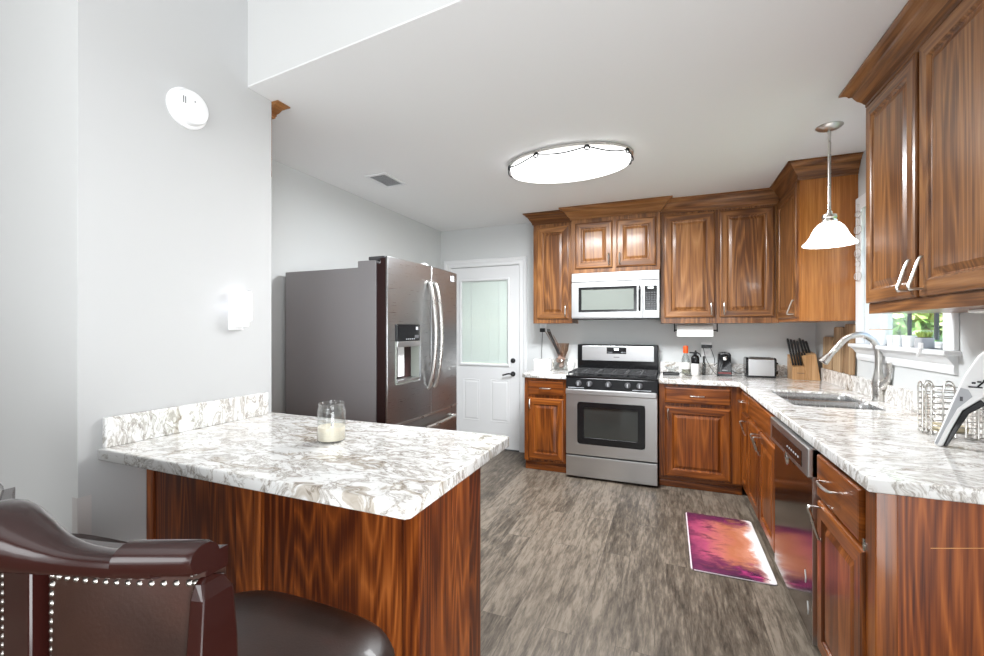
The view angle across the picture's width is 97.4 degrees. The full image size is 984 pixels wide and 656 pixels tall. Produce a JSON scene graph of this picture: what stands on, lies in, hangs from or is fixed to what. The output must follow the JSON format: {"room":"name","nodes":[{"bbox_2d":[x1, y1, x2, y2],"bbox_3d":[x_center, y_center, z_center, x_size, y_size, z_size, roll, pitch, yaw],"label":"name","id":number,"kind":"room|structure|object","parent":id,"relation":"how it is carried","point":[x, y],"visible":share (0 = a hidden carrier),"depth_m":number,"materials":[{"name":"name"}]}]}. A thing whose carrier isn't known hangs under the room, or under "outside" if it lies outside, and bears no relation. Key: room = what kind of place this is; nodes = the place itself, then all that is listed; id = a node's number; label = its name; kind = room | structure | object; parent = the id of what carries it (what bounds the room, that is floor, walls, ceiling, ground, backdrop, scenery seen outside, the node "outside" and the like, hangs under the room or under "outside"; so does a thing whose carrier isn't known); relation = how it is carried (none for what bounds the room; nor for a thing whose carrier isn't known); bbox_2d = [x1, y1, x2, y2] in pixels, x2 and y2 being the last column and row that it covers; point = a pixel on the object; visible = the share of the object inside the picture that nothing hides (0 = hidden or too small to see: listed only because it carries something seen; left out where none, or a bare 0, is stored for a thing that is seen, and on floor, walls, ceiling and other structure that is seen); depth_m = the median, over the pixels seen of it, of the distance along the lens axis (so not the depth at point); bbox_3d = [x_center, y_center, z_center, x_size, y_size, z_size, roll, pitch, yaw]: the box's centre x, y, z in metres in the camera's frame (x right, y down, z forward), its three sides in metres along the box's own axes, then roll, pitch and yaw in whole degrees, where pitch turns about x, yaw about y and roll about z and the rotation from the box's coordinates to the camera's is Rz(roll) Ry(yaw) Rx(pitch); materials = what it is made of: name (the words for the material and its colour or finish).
{"room":"kitchen","nodes":[
{"label":"kitchen","id":0,"kind":"room"},
{"bbox_2d":[0,0,77,532],"bbox_3d":[-3.412,-0.370,2.274,4.365,3.400,0.002,0,0,22],"label":"wall","id":1,"kind":"structure","parent":0,"point":[39,38],"depth_m":1.54,"materials":[{"name":"white paint"}]},
{"bbox_2d":[78,0,270,541],"bbox_3d":[-1.299,-0.370,1.827,0.115,3.400,0.763,0,0,22],"label":"wall","id":2,"kind":"structure","parent":0,"point":[174,219],"depth_m":1.69,"materials":[{"name":"grey paint"}]},
{"bbox_2d":[72,494,91,534],"bbox_3d":[-1.397,0.799,1.472,0.032,0.462,0.038,0,0,22],"label":"guard","id":3,"kind":"object","parent":2,"relation":"attached to","point":[82,506],"visible":0.36,"depth_m":1.46,"materials":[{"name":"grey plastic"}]},
{"bbox_2d":[102,392,267,447],"bbox_3d":[-1.230,0.363,1.815,0.021,0.106,0.663,0,0,22],"label":"backsplash","id":4,"kind":"structure","parent":2,"relation":"attached to","point":[117,430],"depth_m":1.73,"materials":[{"name":"stone"}]},
{"bbox_2d":[166,87,208,129],"bbox_3d":[-1.234,-0.905,1.768,0.049,0.160,0.160,0,0,22],"label":"smoke detector","id":5,"kind":"object","parent":2,"relation":"attached to","point":[186,107],"visible":1,"depth_m":1.74,"materials":[{"name":"white plastic"}]},
{"bbox_2d":[228,291,251,329],"bbox_3d":[-1.142,-0.086,1.978,0.062,0.181,0.098,0,0,22],"label":"night light","id":6,"kind":"object","parent":2,"relation":"attached to","point":[240,305],"visible":1,"depth_m":1.95,"materials":[{"name":"white plastic"}]},
{"bbox_2d":[228,303,242,329],"bbox_3d":[-1.172,-0.055,1.976,0.007,0.120,0.072,0,0,22],"label":"outlet plate","id":7,"kind":"object","parent":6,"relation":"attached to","point":[231,324],"depth_m":1.94,"materials":[{"name":"white plastic"}]},
{"bbox_2d":[248,0,455,84],"bbox_3d":[-1.720,-1.609,2.264,7.510,0.922,0.269,0,0,24],"label":"wall header","id":8,"kind":"structure","parent":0,"point":[283,35],"depth_m":1.85,"materials":[{"name":"white paint"}]},
{"bbox_2d":[271,159,440,413],"bbox_3d":[-1.277,0.095,3.544,0.120,2.470,3.600,0,0,22],"label":"wall","id":9,"kind":"structure","parent":0,"point":[317,224],"depth_m":3.27,"materials":[{"name":"grey paint"}]},
{"bbox_2d":[462,280,506,362],"bbox_3d":[-0.080,-0.083,4.859,0.577,0.926,0.004,0,0,22],"label":"blind","id":10,"kind":"object","parent":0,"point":[492,342],"depth_m":4.86,"materials":[{"name":"white"}]},
{"bbox_2d":[248,0,908,230],"bbox_3d":[0.487,-1.144,2.919,3.900,0.008,3.425,0,0,22],"label":"ceiling","id":11,"kind":"structure","parent":0,"point":[707,96],"depth_m":2.12,"materials":[{"name":"white paint"}]},
{"bbox_2d":[364,172,406,187],"bbox_3d":[-0.808,-1.135,3.299,0.195,0.010,0.280,0,0,22],"label":"ceiling vent","id":12,"kind":"object","parent":11,"relation":"in","point":[371,176],"visible":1,"depth_m":3.29,"materials":[{"name":"white metal"}]},
{"bbox_2d":[508,141,633,182],"bbox_3d":[0.512,-1.099,2.901,0.839,0.081,0.529,0,0,22],"label":"ceiling light","id":13,"kind":"object","parent":11,"relation":"attached to","point":[579,161],"visible":1,"depth_m":2.77,"materials":[{"name":"white glass"}]},
{"bbox_2d":[802,121,858,248],"bbox_3d":[1.897,-0.806,2.429,0.255,0.667,0.255,0,0,22],"label":"pendant light","id":14,"kind":"object","parent":11,"relation":"hanging from","point":[830,233],"visible":1,"depth_m":2.41,"materials":[{"name":"white glass"}]},
{"bbox_2d":[572,270,659,319],"bbox_3d":[1.175,-0.307,4.098,0.776,0.431,0.417,0,0,22],"label":"microwave","id":15,"kind":"object","parent":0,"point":[622,295],"visible":1,"depth_m":3.94,"materials":[{"name":"silver metal"}]},
{"bbox_2d":[441,223,815,374],"bbox_3d":[1.100,0.095,4.422,3.900,2.470,0.120,0,0,22],"label":"wall","id":16,"kind":"structure","parent":0,"point":[741,340],"depth_m":4.32,"materials":[{"name":"grey paint"}]},
{"bbox_2d":[444,256,526,452],"bbox_3d":[-0.079,0.273,4.861,1.005,2.115,0.156,0,0,22],"label":"door","id":17,"kind":"structure","parent":16,"relation":"in","point":[490,397],"depth_m":4.81,"materials":[{"name":"white paint"}]},
{"bbox_2d":[540,328,544,358],"bbox_3d":[0.527,0.202,4.541,0.054,0.420,0.073,0,0,22],"label":"plug","id":18,"kind":"object","parent":16,"relation":"attached to","point":[542,330],"visible":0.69,"depth_m":4.54,"materials":[{"name":"black plastic"}]},
{"bbox_2d":[540,324,546,332],"bbox_3d":[0.543,-0.010,4.579,0.074,0.110,0.008,0,0,22],"label":"wall outlet","id":19,"kind":"object","parent":16,"relation":"attached to","point":[541,325],"visible":0.45,"depth_m":4.57,"materials":[{"name":"white plastic"}]},
{"bbox_2d":[523,210,577,323],"bbox_3d":[0.596,-0.597,4.354,0.476,1.083,0.384,0,0,22],"label":"upper cabinet","id":20,"kind":"object","parent":16,"relation":"attached to","point":[552,276],"visible":0.93,"depth_m":4.22,"materials":[{"name":"brown wood"}]},
{"bbox_2d":[539,358,577,369],"bbox_3d":[0.690,0.364,4.511,0.414,0.104,0.021,0,0,22],"label":"backsplash","id":21,"kind":"structure","parent":16,"relation":"attached to","point":[555,365],"depth_m":4.47,"materials":[{"name":"stone"}]},
{"bbox_2d":[558,195,672,273],"bbox_3d":[1.168,-0.832,4.080,0.989,0.613,0.459,0,0,22],"label":"upper cabinet","id":22,"kind":"object","parent":16,"relation":"attached to","point":[617,236],"visible":0.98,"depth_m":3.93,"materials":[{"name":"brown wood"}]},
{"bbox_2d":[701,342,711,356],"bbox_3d":[1.981,0.190,3.993,0.087,0.130,0.008,0,0,22],"label":"wall outlet","id":23,"kind":"object","parent":16,"relation":"attached to","point":[708,353],"visible":0.91,"depth_m":3.99,"materials":[{"name":"white plastic"}]},
{"bbox_2d":[660,188,778,323],"bbox_3d":[1.966,-0.594,3.796,0.900,1.088,0.384,0,0,22],"label":"upper cabinet","id":24,"kind":"object","parent":16,"relation":"attached to","point":[719,250],"visible":0.98,"depth_m":3.67,"materials":[{"name":"brown wood"}]},
{"bbox_2d":[660,362,786,376],"bbox_3d":[2.170,0.364,3.909,1.214,0.104,0.021,0,0,22],"label":"backsplash","id":25,"kind":"structure","parent":16,"relation":"attached to","point":[782,369],"depth_m":3.96,"materials":[{"name":"stone"}]},
{"bbox_2d":[480,450,821,655],"bbox_3d":[-1.777,1.355,0.940,8.400,0.050,8.800,0,0,22],"label":"floor","id":26,"kind":"structure","parent":0,"point":[571,565],"depth_m":2.30,"materials":[{"name":"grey wood"}]},
{"bbox_2d":[71,533,126,542],"bbox_3d":[-1.173,0.765,1.007,0.528,1.130,0.554,0,0,16],"label":"bar stool","id":27,"kind":"object","parent":26,"relation":"on","point":[83,536],"visible":0.02,"depth_m":1.23,"materials":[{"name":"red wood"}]},
{"bbox_2d":[0,484,394,655],"bbox_3d":[-0.477,0.765,0.724,0.528,1.130,0.554,0,0,22],"label":"bar stool","id":28,"kind":"object","parent":26,"relation":"on","point":[62,593],"visible":1,"depth_m":0.48,"materials":[{"name":"brown leather"}]},
{"bbox_2d":[271,100,289,176],"bbox_3d":[-1.467,0.096,2.035,0.663,2.468,0.663,0,0,22],"label":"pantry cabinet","id":29,"kind":"object","parent":26,"relation":"on","point":[277,106],"visible":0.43,"depth_m":2.18,"materials":[{"name":"brown wood"}]},
{"bbox_2d":[147,468,479,655],"bbox_3d":[-0.676,0.894,1.605,1.202,0.872,0.418,0,0,22],"label":"base cabinet","id":30,"kind":"object","parent":26,"relation":"on","point":[417,578],"visible":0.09,"depth_m":1.35,"materials":[{"name":"brown wood"}]},
{"bbox_2d":[98,392,508,519],"bbox_3d":[-0.649,0.383,1.592,1.265,0.146,0.713,0,0,22],"label":"countertop","id":31,"kind":"structure","parent":30,"relation":"on","point":[389,470],"depth_m":1.46,"materials":[{"name":"stone"}]},
{"bbox_2d":[318,422,345,443],"bbox_3d":[-0.596,0.344,1.606,0.101,0.143,0.101,0,0,22],"label":"candle","id":32,"kind":"object","parent":31,"relation":"on","point":[329,432],"visible":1,"depth_m":1.57,"materials":[{"name":"white wax"}]},
{"bbox_2d":[286,256,456,430],"bbox_3d":[-0.800,0.432,3.188,0.932,1.796,0.930,0,0,22],"label":"refrigerator","id":33,"kind":"object","parent":26,"relation":"on","point":[375,341],"visible":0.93,"depth_m":2.81,"materials":[{"name":"grey metal"}]},
{"bbox_2d":[397,341,419,346],"bbox_3d":[-0.580,0.097,2.823,0.094,0.036,0.262,0,0,22],"label":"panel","id":34,"kind":"object","parent":33,"relation":"attached to","point":[399,343],"depth_m":2.80,"materials":[{"name":"silver metal"}]},
{"bbox_2d":[525,378,566,472],"bbox_3d":[0.585,0.894,4.245,0.404,0.872,0.591,0,0,22],"label":"base cabinet","id":35,"kind":"object","parent":26,"relation":"on","point":[545,398],"visible":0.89,"depth_m":4.01,"materials":[{"name":"brown wood"}]},
{"bbox_2d":[522,358,577,378],"bbox_3d":[0.586,0.384,4.255,0.414,0.144,0.574,0,0,22],"label":"countertop","id":36,"kind":"structure","parent":35,"relation":"on","point":[554,373],"depth_m":4.13,"materials":[{"name":"stone"}]},
{"bbox_2d":[533,359,551,370],"bbox_3d":[0.511,0.359,4.362,0.180,0.112,0.085,0,0,22],"label":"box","id":37,"kind":"object","parent":36,"relation":"on","point":[538,364],"visible":1,"depth_m":4.32,"materials":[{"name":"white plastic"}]},
{"bbox_2d":[545,329,564,369],"bbox_3d":[0.668,0.207,4.427,0.265,0.417,0.176,0,0,22],"label":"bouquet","id":38,"kind":"object","parent":36,"relation":"on","point":[561,358],"visible":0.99,"depth_m":4.41,"materials":[{"name":"brown plant"}]},
{"bbox_2d":[567,362,574,370],"bbox_3d":[0.788,0.373,4.320,0.084,0.085,0.088,0,0,22],"label":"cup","id":39,"kind":"object","parent":36,"relation":"on","point":[570,365],"visible":0.98,"depth_m":4.29,"materials":[{"name":"white ceramic"}]},
{"bbox_2d":[566,344,658,485],"bbox_3d":[1.125,0.741,3.991,0.776,1.178,0.635,0,0,22],"label":"range","id":40,"kind":"object","parent":26,"relation":"on","point":[612,397],"visible":1,"depth_m":3.77,"materials":[{"name":"silver metal"}]},
{"bbox_2d":[566,371,658,380],"bbox_3d":[1.119,0.424,3.978,0.776,0.020,0.508,0,0,22],"label":"cooktop","id":41,"kind":"object","parent":40,"relation":"in","point":[574,375],"depth_m":3.81,"materials":[{"name":"black metal"}]},
{"bbox_2d":[659,383,742,494],"bbox_3d":[1.788,0.894,3.755,0.619,0.872,0.591,0,0,22],"label":"base cabinet","id":42,"kind":"object","parent":26,"relation":"on","point":[700,431],"visible":0.97,"depth_m":3.52,"materials":[{"name":"brown wood"}]},
{"bbox_2d":[686,512,777,585],"bbox_3d":[1.438,1.324,2.675,0.410,0.009,0.800,0,0,22],"label":"kitchen mat","id":43,"kind":"object","parent":26,"relation":"on","point":[728,547],"visible":1,"depth_m":2.60,"materials":[{"name":"multicoloured"}]},
{"bbox_2d":[738,390,749,495],"bbox_3d":[2.179,0.894,3.165,0.676,0.872,0.322,0,0,22],"label":"base cabinet","id":44,"kind":"object","parent":26,"relation":"on","point":[744,396],"visible":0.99,"depth_m":3.19,"materials":[{"name":"brown wood"}]},
{"bbox_2d":[748,396,775,552],"bbox_3d":[1.954,0.894,2.611,0.676,0.872,0.870,0,0,22],"label":"base cabinet","id":45,"kind":"object","parent":26,"relation":"on","point":[761,448],"visible":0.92,"depth_m":2.64,"materials":[{"name":"brown wood"}]},
{"bbox_2d":[659,362,983,504],"bbox_3d":[1.630,0.384,2.555,1.236,0.144,2.936,0,0,22],"label":"countertop","id":46,"kind":"structure","parent":45,"relation":"on","point":[885,452],"depth_m":1.70,"materials":[{"name":"stone"}]},
{"bbox_2d":[663,371,692,375],"bbox_3d":[1.679,0.399,3.914,0.246,0.033,0.123,0,0,22],"label":"tray","id":47,"kind":"object","parent":46,"relation":"on","point":[664,372],"visible":1,"depth_m":3.88,"materials":[{"name":"black"}]},
{"bbox_2d":[681,346,689,368],"bbox_3d":[1.773,0.284,3.953,0.072,0.262,0.072,0,0,22],"label":"spray bottle","id":48,"kind":"object","parent":46,"relation":"on","point":[684,365],"visible":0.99,"depth_m":3.93,"materials":[{"name":"white plastic"}]},
{"bbox_2d":[689,350,700,374],"bbox_3d":[1.836,0.303,3.906,0.073,0.225,0.077,0,0,-25],"label":"pump bottle","id":49,"kind":"object","parent":46,"relation":"on","point":[695,360],"visible":1,"depth_m":3.88,"materials":[{"name":"white plastic"}]},
{"bbox_2d":[691,363,699,374],"bbox_3d":[1.837,0.363,3.905,0.070,0.104,0.070,0,0,22],"label":"jar","id":50,"kind":"object","parent":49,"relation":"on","point":[695,367],"depth_m":3.88,"materials":[{"name":"white ceramic"}]},
{"bbox_2d":[702,356,705,374],"bbox_3d":[1.911,0.330,3.897,0.030,0.172,0.030,0,0,22],"label":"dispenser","id":51,"kind":"object","parent":46,"relation":"on","point":[703,363],"visible":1,"depth_m":3.88,"materials":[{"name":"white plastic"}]},
{"bbox_2d":[701,345,716,373],"bbox_3d":[1.990,0.278,3.936,0.088,0.266,0.168,0,0,-37],"label":"charger","id":52,"kind":"object","parent":46,"relation":"on","point":[702,346],"visible":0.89,"depth_m":3.94,"materials":[{"name":"black plastic"}]},
{"bbox_2d":[716,351,736,376],"bbox_3d":[2.111,0.308,3.828,0.233,0.214,0.125,0,0,8],"label":"can opener","id":53,"kind":"object","parent":46,"relation":"on","point":[724,366],"visible":1,"depth_m":3.79,"materials":[{"name":"black plastic"}]},
{"bbox_2d":[743,357,777,377],"bbox_3d":[2.328,0.330,3.738,0.248,0.172,0.154,0,0,22],"label":"toaster","id":54,"kind":"object","parent":46,"relation":"on","point":[754,367],"visible":1,"depth_m":3.68,"materials":[{"name":"silver metal"}]},
{"bbox_2d":[787,351,820,380],"bbox_3d":[2.583,0.298,3.584,0.190,0.234,0.172,0,0,22],"label":"knife block","id":55,"kind":"object","parent":46,"relation":"on","point":[809,370],"visible":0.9,"depth_m":3.51,"materials":[{"name":"brown wood"}]},
{"bbox_2d":[787,338,791,353],"bbox_3d":[2.514,0.153,3.654,0.042,0.148,0.031,0,0,8],"label":"knife","id":56,"kind":"object","parent":55,"relation":"in","point":[788,342],"visible":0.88,"depth_m":3.65,"materials":[{"name":"black plastic"}]},
{"bbox_2d":[790,339,794,353],"bbox_3d":[2.534,0.156,3.646,0.039,0.142,0.031,0,0,8],"label":"knife","id":57,"kind":"object","parent":55,"relation":"in","point":[791,342],"visible":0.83,"depth_m":3.63,"materials":[{"name":"black plastic"}]},
{"bbox_2d":[793,340,797,353],"bbox_3d":[2.554,0.159,3.638,0.036,0.135,0.031,0,0,8],"label":"knife","id":58,"kind":"object","parent":55,"relation":"in","point":[794,342],"visible":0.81,"depth_m":3.63,"materials":[{"name":"black"}]},
{"bbox_2d":[798,338,803,352],"bbox_3d":[2.567,0.137,3.585,0.044,0.127,0.031,0,0,9],"label":"knife","id":59,"kind":"object","parent":55,"relation":"in","point":[800,341],"visible":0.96,"depth_m":3.58,"materials":[{"name":"black"}]},
{"bbox_2d":[802,339,807,352],"bbox_3d":[2.587,0.143,3.576,0.043,0.115,0.031,0,0,9],"label":"knife","id":60,"kind":"object","parent":55,"relation":"in","point":[803,341],"visible":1,"depth_m":3.57,"materials":[{"name":"black"}]},
{"bbox_2d":[805,341,810,352],"bbox_3d":[2.608,0.149,3.568,0.043,0.104,0.031,0,0,9],"label":"knife","id":61,"kind":"object","parent":55,"relation":"in","point":[806,342],"visible":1,"depth_m":3.56,"materials":[{"name":"black"}]},
{"bbox_2d":[822,337,833,369],"bbox_3d":[2.605,0.186,3.347,0.017,0.250,0.215,0,0,22],"label":"cutting board","id":62,"kind":"object","parent":46,"relation":"on","point":[827,341],"visible":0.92,"depth_m":3.33,"materials":[{"name":"brown wood"}]},
{"bbox_2d":[773,392,886,410],"bbox_3d":[1.975,0.527,2.581,0.429,0.195,0.669,0,0,22],"label":"sink","id":63,"kind":"object","parent":46,"relation":"in","point":[801,399],"visible":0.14,"depth_m":2.62,"materials":[{"name":"silver metal"}]},
{"bbox_2d":[833,327,843,372],"bbox_3d":[2.522,0.148,3.141,0.018,0.325,0.190,0,0,22],"label":"cutting board","id":64,"kind":"object","parent":46,"relation":"on","point":[838,358],"visible":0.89,"depth_m":3.12,"materials":[{"name":"brown wood"}]},
{"bbox_2d":[843,324,855,374],"bbox_3d":[2.445,0.139,2.953,0.019,0.345,0.175,0,0,22],"label":"cutting board","id":65,"kind":"object","parent":46,"relation":"on","point":[849,353],"visible":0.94,"depth_m":2.94,"materials":[{"name":"brown wood"}]},
{"bbox_2d":[819,332,892,401],"bbox_3d":[2.102,0.216,2.512,0.329,0.400,0.122,0,0,22],"label":"faucet","id":66,"kind":"object","parent":46,"relation":"on","point":[879,383],"visible":0.98,"depth_m":2.49,"materials":[{"name":"silver metal"}]},
{"bbox_2d":[917,380,983,440],"bbox_3d":[1.782,0.311,1.685,0.154,0.207,0.149,0,0,22],"label":"wire caddy","id":67,"kind":"object","parent":46,"relation":"on","point":[925,427],"visible":0.7,"depth_m":1.67,"materials":[{"name":"silver metal"}]},
{"bbox_2d":[932,422,968,432],"bbox_3d":[1.777,0.381,1.679,0.085,0.022,0.080,0,0,22],"label":"sponge","id":68,"kind":"object","parent":67,"relation":"in","point":[933,423],"visible":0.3,"depth_m":1.67,"materials":[{"name":"beige"}]},
{"bbox_2d":[934,351,983,445],"bbox_3d":[1.707,0.222,1.443,0.125,0.388,0.320,0,0,-44],"label":"stand mixer","id":69,"kind":"object","parent":46,"relation":"on","point":[966,400],"visible":1,"depth_m":1.49,"materials":[{"name":"white plastic"}]},
{"bbox_2d":[770,417,820,645],"bbox_3d":[1.666,0.899,1.890,0.651,0.862,0.666,0,0,22],"label":"dishwasher","id":70,"kind":"object","parent":26,"relation":"on","point":[795,458],"visible":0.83,"depth_m":1.89,"materials":[{"name":"silver metal"}]},
{"bbox_2d":[807,453,983,655],"bbox_3d":[1.435,0.894,1.338,0.676,0.872,0.499,0,0,22],"label":"base cabinet","id":71,"kind":"object","parent":26,"relation":"on","point":[897,575],"visible":0.93,"depth_m":1.20,"materials":[{"name":"brown wood"}]},
{"bbox_2d":[816,150,983,399],"bbox_3d":[1.219,-0.370,-0.281,0.140,3.400,8.800,0,0,22],"label":"wall","id":72,"kind":"structure","parent":0,"point":[971,325],"depth_m":2.12,"materials":[{"name":"grey paint"}]},
{"bbox_2d":[769,152,863,322],"bbox_3d":[2.382,-0.597,3.305,0.409,1.083,0.979,0,0,22],"label":"upper cabinet","id":73,"kind":"object","parent":72,"relation":"attached to","point":[814,285],"visible":0.96,"depth_m":2.94,"materials":[{"name":"brown wood"}]},
{"bbox_2d":[818,366,981,433],"bbox_3d":[2.194,0.364,2.329,0.021,0.104,2.929,0,0,22],"label":"backsplash","id":74,"kind":"structure","parent":72,"relation":"attached to","point":[902,397],"depth_m":2.40,"materials":[{"name":"stone"}]},
{"bbox_2d":[848,193,961,374],"bbox_3d":[2.245,-0.328,2.336,0.185,1.054,1.080,0,0,22],"label":"window","id":75,"kind":"structure","parent":72,"relation":"in","point":[945,360],"depth_m":2.41,"materials":[{"name":"white paint"}]},
{"bbox_2d":[854,204,861,280],"bbox_3d":[2.362,-0.556,2.790,0.039,0.497,0.057,0,0,-27],"label":"ornament","id":76,"kind":"object","parent":75,"relation":"hanging from","point":[857,217],"visible":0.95,"depth_m":2.79,"materials":[{"name":"silver metal"}]},
{"bbox_2d":[869,329,892,344],"bbox_3d":[2.298,0.047,2.552,0.106,0.094,0.106,0,0,22],"label":"planter","id":77,"kind":"object","parent":75,"relation":"on","point":[880,335],"visible":0.81,"depth_m":2.51,"materials":[{"name":"white ceramic"}]},
{"bbox_2d":[887,335,893,345],"bbox_3d":[2.247,0.065,2.427,0.044,0.060,0.044,0,0,22],"label":"cup","id":78,"kind":"object","parent":75,"relation":"on","point":[890,342],"visible":0.62,"depth_m":2.42,"materials":[{"name":"white ceramic"}]},
{"bbox_2d":[893,335,904,345],"bbox_3d":[2.216,0.064,2.353,0.046,0.062,0.046,0,0,22],"label":"cup","id":79,"kind":"object","parent":75,"relation":"on","point":[897,339],"visible":0.87,"depth_m":2.34,"materials":[{"name":"white ceramic"}]},
{"bbox_2d":[902,336,916,346],"bbox_3d":[2.180,0.065,2.249,0.068,0.060,0.068,0,0,22],"label":"cup","id":80,"kind":"object","parent":75,"relation":"on","point":[907,341],"visible":0.64,"depth_m":2.23,"materials":[{"name":"white ceramic"}]},
{"bbox_2d":[916,343,922,356],"bbox_3d":[2.019,0.099,2.041,0.016,0.067,0.034,0,0,22],"label":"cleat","id":81,"kind":"object","parent":75,"relation":"hanging from","point":[920,345],"visible":1,"depth_m":2.04,"materials":[{"name":"white plastic"}]},
{"bbox_2d":[914,331,934,348],"bbox_3d":[2.122,0.053,2.121,0.060,0.085,0.060,0,0,22],"label":"succulent planter","id":82,"kind":"object","parent":75,"relation":"on","point":[928,341],"visible":0.95,"depth_m":2.10,"materials":[{"name":"grey plastic"}]},
{"bbox_2d":[839,0,983,313],"bbox_3d":[1.669,-0.604,1.531,0.392,1.068,1.095,0,0,22],"label":"upper cabinet","id":83,"kind":"object","parent":72,"relation":"attached to","point":[920,88],"visible":1,"depth_m":1.51,"materials":[{"name":"brown wood"}]},
{"bbox_2d":[968,308,983,312],"bbox_3d":[1.623,-0.062,1.288,0.065,0.014,0.510,0,0,22],"label":"light","id":84,"kind":"object","parent":83,"relation":"attached to","point":[969,310],"visible":1,"depth_m":1.50,"materials":[{"name":"white plastic"}]},
{"label":"outside","id":85,"kind":"structure","parent":0,"visible":0},
{"bbox_3d":[9.612,1.880,0.403,14.500,0.100,20.000,0,0,22],"label":"ground","id":86,"kind":"structure","parent":85,"visible":0},
{"bbox_2d":[893,313,942,341],"bbox_3d":[5.345,0.104,5.149,2.039,3.452,2.162,0,0,22],"label":"tree","id":87,"kind":"object","parent":86,"relation":"on","point":[924,322],"visible":0.09,"depth_m":4.88,"materials":[{"name":"green plant"}]},
{"bbox_3d":[1.826,-0.012,3.877,0.357,0.075,0.028,0,0,22],"label":"paper towel holder","id":88,"kind":"object","parent":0,"visible":0},
{"bbox_2d":[677,324,712,336],"bbox_3d":[1.820,0.013,3.880,0.293,0.109,0.107,0,0,22],"label":"paper towel roll","id":89,"kind":"object","parent":88,"relation":"on","point":[683,330],"visible":0.99,"depth_m":3.84,"materials":[{"name":"white paper"}]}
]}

